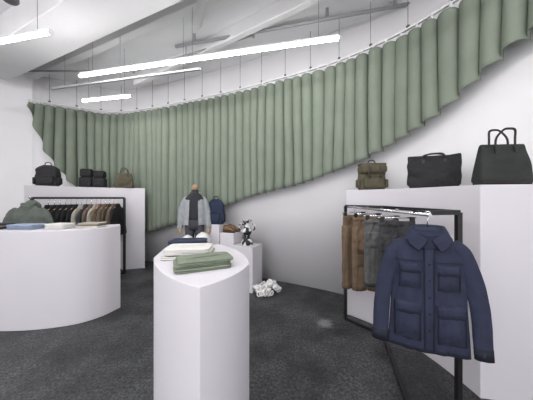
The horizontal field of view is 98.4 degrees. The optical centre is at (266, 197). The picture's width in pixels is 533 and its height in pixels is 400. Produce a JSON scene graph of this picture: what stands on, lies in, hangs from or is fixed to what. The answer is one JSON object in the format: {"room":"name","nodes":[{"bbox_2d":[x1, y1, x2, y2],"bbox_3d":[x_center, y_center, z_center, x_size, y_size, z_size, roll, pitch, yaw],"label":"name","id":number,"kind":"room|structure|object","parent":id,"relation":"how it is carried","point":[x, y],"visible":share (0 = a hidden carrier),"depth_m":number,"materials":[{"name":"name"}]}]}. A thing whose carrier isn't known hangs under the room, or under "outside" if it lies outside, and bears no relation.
{"room":"clothing store","nodes":[
{"label":"clothing store","id":0,"kind":"room"},
{"bbox_2d":[0,73,31,221],"bbox_3d":[-5.696,-0.575,4.615,1.487,4.150,0.150,0,0,-30],"label":"wall","id":1,"kind":"structure","parent":0,"point":[15,116],"depth_m":4.79,"materials":[{"name":"white paint"}]},
{"bbox_2d":[0,0,392,89],"bbox_3d":[-1.700,-2.700,1.350,9.800,0.100,9.700,0,0,0],"label":"ceiling","id":2,"kind":"structure","parent":0,"point":[157,44],"depth_m":3.82,"materials":[{"name":"paint"}]},
{"bbox_2d":[3,0,19,5],"bbox_3d":[-2.900,-2.435,2.600,0.150,0.430,0.150,0,0,0],"label":"ceiling speaker","id":3,"kind":"object","parent":2,"relation":"hanging from","point":[11,2],"visible":1,"depth_m":2.61,"materials":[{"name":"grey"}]},
{"bbox_2d":[0,0,53,43],"bbox_3d":[-3.055,-2.213,2.650,1.482,0.874,0.048,0,0,12],"label":"tube light","id":4,"kind":"object","parent":2,"relation":"hanging from","point":[45,31],"visible":1,"depth_m":2.55,"materials":[{"name":"white plastic"}]},
{"bbox_2d":[0,0,181,80],"bbox_3d":[-1.483,-2.455,2.565,8.007,0.390,0.560,0,0,24],"label":"ceiling beam","id":5,"kind":"structure","parent":2,"relation":"attached to","point":[75,24],"depth_m":3.03,"materials":[{"name":"paint"}]},
{"bbox_2d":[80,49,132,101],"bbox_3d":[-2.900,-2.213,4.160,1.080,0.874,0.048,0,0,11],"label":"tube light","id":6,"kind":"object","parent":2,"relation":"hanging from","point":[124,95],"visible":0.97,"depth_m":4.14,"materials":[{"name":"white plastic"}]},
{"bbox_2d":[28,0,222,79],"bbox_3d":[-2.045,-2.565,3.504,6.205,0.170,0.120,0,0,24],"label":"ceiling beam","id":7,"kind":"structure","parent":2,"relation":"attached to","point":[183,8],"depth_m":3.51,"materials":[{"name":"paint"}]},
{"bbox_2d":[51,67,200,89],"bbox_3d":[-2.250,-2.228,3.535,2.705,0.845,0.030,0,0,13],"label":"track","id":8,"kind":"object","parent":2,"relation":"hanging from","point":[197,68],"visible":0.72,"depth_m":3.49,"materials":[{"name":"grey"}]},
{"bbox_2d":[24,34,254,73],"bbox_3d":[-2.350,-2.507,4.184,4.528,0.285,0.574,0,0,11],"label":"pipe","id":9,"kind":"object","parent":2,"relation":"attached to","point":[252,35],"visible":0.56,"depth_m":4.36,"materials":[{"name":"grey"}]},
{"bbox_2d":[191,0,207,28],"bbox_3d":[-0.750,-2.545,2.800,0.160,0.210,1.158,0,0,-27],"label":"ventilation duct","id":10,"kind":"object","parent":2,"relation":"attached to","point":[197,18],"visible":1,"depth_m":3.09,"materials":[{"name":"metal"}]},
{"bbox_2d":[77,0,340,77],"bbox_3d":[-0.965,-2.213,2.990,3.699,0.874,0.048,0,0,13],"label":"tube light","id":11,"kind":"object","parent":2,"relation":"hanging from","point":[334,37],"visible":0.96,"depth_m":2.89,"materials":[{"name":"white plastic"}]},
{"bbox_2d":[133,0,323,86],"bbox_3d":[-0.663,-2.550,3.664,5.209,0.200,0.100,0,0,32],"label":"ceiling beam","id":12,"kind":"structure","parent":2,"relation":"attached to","point":[280,10],"depth_m":3.41,"materials":[{"name":"paint"}]},
{"bbox_2d":[28,0,458,113],"bbox_3d":[-0.740,-2.312,3.425,8.568,0.675,1.858,0,0,30],"label":"track","id":13,"kind":"object","parent":2,"relation":"attached to","point":[450,4],"visible":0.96,"depth_m":3.83,"materials":[{"name":"white metal"}]},
{"bbox_2d":[27,0,532,231],"bbox_3d":[-0.737,-0.585,3.436,8.590,2.772,1.958,0,0,30],"label":"curtain","id":14,"kind":"object","parent":13,"relation":"hanging from","point":[240,145],"visible":0.93,"depth_m":3.77,"materials":[{"name":"green fabric"}]},
{"bbox_2d":[175,0,409,47],"bbox_3d":[0.175,-2.563,3.380,3.454,0.174,0.046,0,0,14],"label":"conduit","id":15,"kind":"object","parent":2,"relation":"attached to","point":[395,5],"visible":0.82,"depth_m":3.23,"materials":[{"name":"grey metal"}]},
{"bbox_2d":[209,196,225,224],"bbox_3d":[-0.933,0.220,4.231,0.368,0.518,0.195,0,0,17],"label":"backpack","id":16,"kind":"object","parent":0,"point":[217,214],"visible":0.85,"depth_m":4.16,"materials":[{"name":"blue fabric"}]},
{"bbox_2d":[0,261,490,399],"bbox_3d":[-1.700,1.550,1.350,9.800,0.100,9.700,0,0,0],"label":"floor","id":17,"kind":"structure","parent":0,"point":[302,346],"depth_m":2.16,"materials":[{"name":"carpet"}]},
{"bbox_2d":[0,224,119,330],"bbox_3d":[-2.837,0.940,2.878,1.752,1.120,0.616,0,0,-13],"label":"display counter","id":18,"kind":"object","parent":17,"relation":"on","point":[50,278],"depth_m":2.67,"materials":[{"name":"paint"}]},
{"bbox_2d":[0,222,14,228],"bbox_3d":[-3.324,0.341,2.832,0.292,0.076,0.222,0,0,0],"label":"sweater","id":19,"kind":"object","parent":18,"relation":"on","point":[2,224],"visible":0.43,"depth_m":2.80,"materials":[{"name":"beige fabric"}]},
{"bbox_2d":[6,223,45,229],"bbox_3d":[-2.950,0.346,2.830,0.350,0.066,0.217,0,0,0],"label":"jeans","id":20,"kind":"object","parent":18,"relation":"on","point":[22,226],"visible":0.91,"depth_m":2.75,"materials":[{"name":"blue fabric"}]},
{"bbox_2d":[44,223,75,228],"bbox_3d":[-2.594,0.346,2.897,0.275,0.066,0.223,0,0,0],"label":"shirt","id":21,"kind":"object","parent":18,"relation":"on","point":[51,225],"visible":0.99,"depth_m":2.82,"materials":[{"name":"white fabric"}]},
{"bbox_2d":[76,222,105,227],"bbox_3d":[-2.279,0.346,3.002,0.284,0.066,0.219,0,0,-6],"label":"shirt","id":22,"kind":"object","parent":18,"relation":"on","point":[84,224],"visible":1,"depth_m":2.92,"materials":[{"name":"beige fabric"}]},
{"bbox_2d":[29,197,125,274],"bbox_3d":[-3.237,0.741,4.053,0.466,1.518,1.400,0,0,36],"label":"clothes rack","id":23,"kind":"object","parent":17,"relation":"on","point":[123,271],"visible":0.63,"depth_m":4.56,"materials":[{"name":"black metal"}]},
{"bbox_2d":[2,196,53,223],"bbox_3d":[-3.474,0.347,3.370,0.729,0.746,0.197,0,0,-15],"label":"sweatshirt","id":24,"kind":"object","parent":23,"relation":"hanging from","point":[31,211],"visible":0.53,"depth_m":3.32,"materials":[{"name":"green fabric"}]},
{"bbox_2d":[48,199,56,211],"bbox_3d":[-3.460,0.368,3.756,0.090,0.724,0.479,0,0,0],"label":"shirt","id":25,"kind":"object","parent":23,"relation":"hanging from","point":[52,207],"visible":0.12,"depth_m":3.71,"materials":[{"name":"black fabric"}]},
{"bbox_2d":[50,200,61,218],"bbox_3d":[-3.416,0.368,3.813,0.094,0.724,0.478,0,0,0],"label":"shirt","id":26,"kind":"object","parent":23,"relation":"hanging from","point":[57,207],"visible":0.2,"depth_m":3.71,"materials":[{"name":"black fabric"}]},
{"bbox_2d":[53,199,68,222],"bbox_3d":[-3.374,0.368,3.869,0.093,0.724,0.479,0,0,0],"label":"shirt","id":27,"kind":"object","parent":23,"relation":"hanging from","point":[57,214],"visible":0.19,"depth_m":3.71,"materials":[{"name":"black fabric"}]},
{"bbox_2d":[59,200,72,222],"bbox_3d":[-3.330,0.368,3.925,0.093,0.724,0.478,0,0,0],"label":"shirt","id":28,"kind":"object","parent":23,"relation":"hanging from","point":[64,212],"visible":0.21,"depth_m":3.77,"materials":[{"name":"black fabric"}]},
{"bbox_2d":[65,199,78,222],"bbox_3d":[-3.284,0.368,3.983,0.093,0.724,0.478,0,0,0],"label":"shirt","id":29,"kind":"object","parent":23,"relation":"hanging from","point":[69,212],"visible":0.15,"depth_m":3.83,"materials":[{"name":"black fabric"}]},
{"bbox_2d":[71,199,83,222],"bbox_3d":[-3.248,0.367,4.038,0.098,0.726,0.481,0,0,0],"label":"shirt","id":30,"kind":"object","parent":23,"relation":"hanging from","point":[74,213],"visible":0.27,"depth_m":3.89,"materials":[{"name":"beige fabric"}]},
{"bbox_2d":[76,199,88,224],"bbox_3d":[-3.203,0.367,4.095,0.095,0.726,0.480,0,0,0],"label":"shirt","id":31,"kind":"object","parent":23,"relation":"hanging from","point":[79,214],"visible":0.24,"depth_m":3.93,"materials":[{"name":"grey fabric"}]},
{"bbox_2d":[81,200,92,222],"bbox_3d":[-3.160,0.367,4.152,0.098,0.726,0.480,0,0,0],"label":"shirt","id":32,"kind":"object","parent":23,"relation":"hanging from","point":[84,214],"visible":0.27,"depth_m":3.99,"materials":[{"name":"brown fabric"}]},
{"bbox_2d":[86,200,97,221],"bbox_3d":[-3.116,0.367,4.208,0.095,0.726,0.481,0,0,0],"label":"shirt","id":33,"kind":"object","parent":23,"relation":"hanging from","point":[89,214],"visible":0.3,"depth_m":4.05,"materials":[{"name":"beige fabric"}]},
{"bbox_2d":[92,199,102,221],"bbox_3d":[-3.070,0.367,4.265,0.088,0.726,0.480,0,0,0],"label":"shirt","id":34,"kind":"object","parent":23,"relation":"hanging from","point":[95,211],"visible":0.23,"depth_m":4.11,"materials":[{"name":"brown fabric"}]},
{"bbox_2d":[96,200,106,221],"bbox_3d":[-3.028,0.367,4.322,0.090,0.726,0.480,0,0,0],"label":"shirt","id":35,"kind":"object","parent":23,"relation":"hanging from","point":[99,214],"visible":0.27,"depth_m":4.17,"materials":[{"name":"brown fabric"}]},
{"bbox_2d":[101,201,110,221],"bbox_3d":[-2.985,0.368,4.379,0.096,0.724,0.479,0,0,0],"label":"shirt","id":36,"kind":"object","parent":23,"relation":"hanging from","point":[104,211],"visible":0.23,"depth_m":4.22,"materials":[{"name":"brown fabric"}]},
{"bbox_2d":[105,199,115,224],"bbox_3d":[-2.944,0.368,4.435,0.093,0.724,0.478,0,0,-2],"label":"shirt","id":37,"kind":"object","parent":23,"relation":"hanging from","point":[108,215],"visible":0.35,"depth_m":4.26,"materials":[{"name":"brown fabric"}]},
{"bbox_2d":[110,199,126,234],"bbox_3d":[-2.898,0.368,4.493,0.102,0.724,0.478,0,0,0],"label":"shirt","id":38,"kind":"object","parent":23,"relation":"hanging from","point":[116,217],"visible":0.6,"depth_m":4.47,"materials":[{"name":"black fabric"}]},
{"bbox_2d":[24,185,144,269],"bbox_3d":[-3.651,0.645,4.732,1.795,1.710,1.161,0,0,-43],"label":"block","id":39,"kind":"object","parent":17,"relation":"on","point":[135,197],"visible":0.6,"depth_m":4.79,"materials":[{"name":"paint"}]},
{"bbox_2d":[32,162,62,185],"bbox_3d":[-3.947,-0.432,4.153,0.389,0.439,0.260,0,0,-20],"label":"backpack","id":40,"kind":"object","parent":39,"relation":"on","point":[45,175],"visible":0.98,"depth_m":4.08,"materials":[{"name":"fabric"}]},
{"bbox_2d":[79,169,106,187],"bbox_3d":[-3.599,-0.405,4.778,0.450,0.385,0.204,0,0,-17],"label":"bags","id":41,"kind":"object","parent":39,"relation":"on","point":[86,179],"visible":0.95,"depth_m":4.70,"materials":[{"name":"black fabric"}]},
{"bbox_2d":[114,168,133,187],"bbox_3d":[-3.003,-0.426,4.862,0.368,0.428,0.155,0,0,-11],"label":"handbag","id":42,"kind":"object","parent":39,"relation":"on","point":[123,180],"visible":1,"depth_m":4.81,"materials":[{"name":"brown fabric"}]},
{"bbox_2d":[177,185,211,237],"bbox_3d":[-1.303,0.299,4.173,0.606,1.078,0.274,0,0,-13],"label":"mannequin","id":43,"kind":"object","parent":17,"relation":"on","point":[194,209],"visible":0.95,"depth_m":4.08},
{"bbox_2d":[154,245,248,399],"bbox_3d":[-0.431,0.950,1.546,0.579,1.100,1.018,0,0,-31],"label":"pedestal","id":44,"kind":"object","parent":17,"relation":"on","point":[201,318],"visible":0.99,"depth_m":1.14,"materials":[{"name":"paint"}]},
{"bbox_2d":[160,243,214,259],"bbox_3d":[-0.530,0.360,1.579,0.326,0.078,0.238,0,0,-5],"label":"shirt","id":45,"kind":"object","parent":44,"relation":"on","point":[172,251],"visible":0.86,"depth_m":1.49,"materials":[{"name":"white fabric"}]},
{"bbox_2d":[168,238,207,245],"bbox_3d":[-0.620,0.359,1.821,0.290,0.081,0.165,0,0,-5],"label":"sweater","id":46,"kind":"object","parent":44,"relation":"on","point":[175,240],"visible":0.48,"depth_m":1.76,"materials":[{"name":"blue fabric"}]},
{"bbox_2d":[173,252,232,273],"bbox_3d":[-0.369,0.369,1.350,0.331,0.060,0.212,0,0,-23],"label":"trousers","id":47,"kind":"object","parent":44,"relation":"on","point":[190,263],"visible":1,"depth_m":1.29,"materials":[{"name":"green fabric"}]},
{"bbox_2d":[196,232,209,242],"bbox_3d":[-1.090,0.713,3.940,0.250,0.252,0.250,0,0,0],"label":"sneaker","id":48,"kind":"object","parent":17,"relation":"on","point":[202,234],"visible":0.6,"depth_m":3.88,"materials":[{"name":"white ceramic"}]},
{"bbox_2d":[206,223,226,244],"bbox_3d":[-0.930,0.990,4.270,0.300,1.020,0.240,0,0,24],"label":"plinth","id":49,"kind":"object","parent":17,"relation":"on","point":[216,229],"visible":0.24,"depth_m":4.14,"materials":[{"name":"paint"}]},
{"bbox_2d":[220,231,241,247],"bbox_3d":[-0.620,1.050,4.070,0.270,0.900,0.300,0,0,24],"label":"plinth","id":50,"kind":"object","parent":17,"relation":"on","point":[226,239],"visible":0.23,"depth_m":3.94,"materials":[{"name":"paint"}]},
{"bbox_2d":[223,224,239,232],"bbox_3d":[-0.620,0.537,4.065,0.259,0.124,0.239,0,0,24],"label":"shoes","id":51,"kind":"object","parent":50,"relation":"on","point":[230,228],"visible":0.98,"depth_m":3.99,"materials":[{"name":"brown leather"}]},
{"bbox_2d":[232,243,261,292],"bbox_3d":[-0.320,1.140,3.850,0.380,0.720,0.360,0,0,24],"label":"plinth","id":52,"kind":"object","parent":17,"relation":"on","point":[253,253],"visible":0.52,"depth_m":3.70,"materials":[{"name":"paint"}]},
{"bbox_2d":[238,220,255,245],"bbox_3d":[-0.325,0.574,3.840,0.221,0.410,0.200,0,0,42],"label":"sculpture","id":53,"kind":"object","parent":52,"relation":"on","point":[247,230],"visible":1,"depth_m":3.79,"materials":[{"name":"silver metal"}]},
{"bbox_2d":[253,279,281,296],"bbox_3d":[0.019,1.389,3.614,0.437,0.222,0.322,0,0,-28],"label":"sculpture","id":54,"kind":"object","parent":17,"relation":"on","point":[264,289],"visible":1,"depth_m":3.52,"materials":[{"name":"white paint"}]},
{"bbox_2d":[344,205,462,399],"bbox_3d":[1.155,0.792,2.138,0.392,1.416,1.436,0,0,0],"label":"clothes rack","id":55,"kind":"object","parent":17,"relation":"on","point":[458,215],"visible":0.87,"depth_m":1.68,"materials":[{"name":"black metal"}]},
{"bbox_2d":[342,209,365,288],"bbox_3d":[1.000,0.550,2.622,0.324,0.921,0.122,0,0,-14],"label":"trousers","id":56,"kind":"object","parent":55,"relation":"hanging from","point":[347,226],"visible":0.34,"depth_m":2.56,"materials":[{"name":"brown fabric"}]},
{"bbox_2d":[352,207,380,291],"bbox_3d":[1.040,0.520,2.375,0.319,0.861,0.127,0,0,0],"label":"trousers","id":57,"kind":"object","parent":55,"relation":"hanging from","point":[358,222],"visible":0.38,"depth_m":2.35,"materials":[{"name":"brown fabric"}]},
{"bbox_2d":[364,208,399,286],"bbox_3d":[1.052,0.450,2.103,0.310,0.721,0.129,0,0,18],"label":"trousers","id":58,"kind":"object","parent":55,"relation":"hanging from","point":[371,227],"visible":0.41,"depth_m":2.09,"materials":[{"name":"grey fabric"}]},
{"bbox_2d":[378,209,415,270],"bbox_3d":[1.090,0.430,1.915,0.305,0.681,0.133,0,0,16],"label":"trousers","id":59,"kind":"object","parent":55,"relation":"hanging from","point":[389,231],"visible":0.27,"depth_m":1.91,"materials":[{"name":"grey fabric"}]},
{"bbox_2d":[372,211,494,362],"bbox_3d":[1.011,0.512,1.447,0.628,0.866,0.158,0,0,23],"label":"jacket","id":60,"kind":"object","parent":55,"relation":"hanging from","point":[430,279],"visible":1,"depth_m":1.39,"materials":[{"name":"blue fabric"}]},
{"bbox_2d":[346,184,532,399],"bbox_3d":[1.633,0.700,2.420,0.639,1.600,2.024,0,0,-24],"label":"block","id":61,"kind":"object","parent":17,"relation":"on","point":[497,219],"visible":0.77,"depth_m":1.70,"materials":[{"name":"paint"}]},
{"bbox_2d":[356,160,387,189],"bbox_3d":[1.349,-0.297,2.947,0.378,0.390,0.225,0,0,6],"label":"backpack","id":62,"kind":"object","parent":61,"relation":"on","point":[371,176],"visible":0.98,"depth_m":2.87,"materials":[{"name":"brown fabric"}]},
{"bbox_2d":[407,152,461,187],"bbox_3d":[1.713,-0.286,2.367,0.461,0.368,0.214,0,0,30],"label":"tote bag","id":63,"kind":"object","parent":61,"relation":"on","point":[439,170],"visible":0.94,"depth_m":2.32,"materials":[{"name":"black fabric"}]},
{"bbox_2d":[471,127,532,184],"bbox_3d":[1.899,-0.339,1.859,0.398,0.474,0.180,0,0,6],"label":"tote bag","id":64,"kind":"object","parent":61,"relation":"on","point":[495,164],"visible":0.98,"depth_m":1.81,"materials":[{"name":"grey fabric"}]},
{"bbox_2d":[32,0,532,294],"bbox_3d":[-0.664,-0.575,3.668,9.097,4.150,2.028,0,0,29],"label":"wall","id":65,"kind":"structure","parent":0,"point":[298,229],"depth_m":3.75,"materials":[{"name":"white paint"}]}
]}

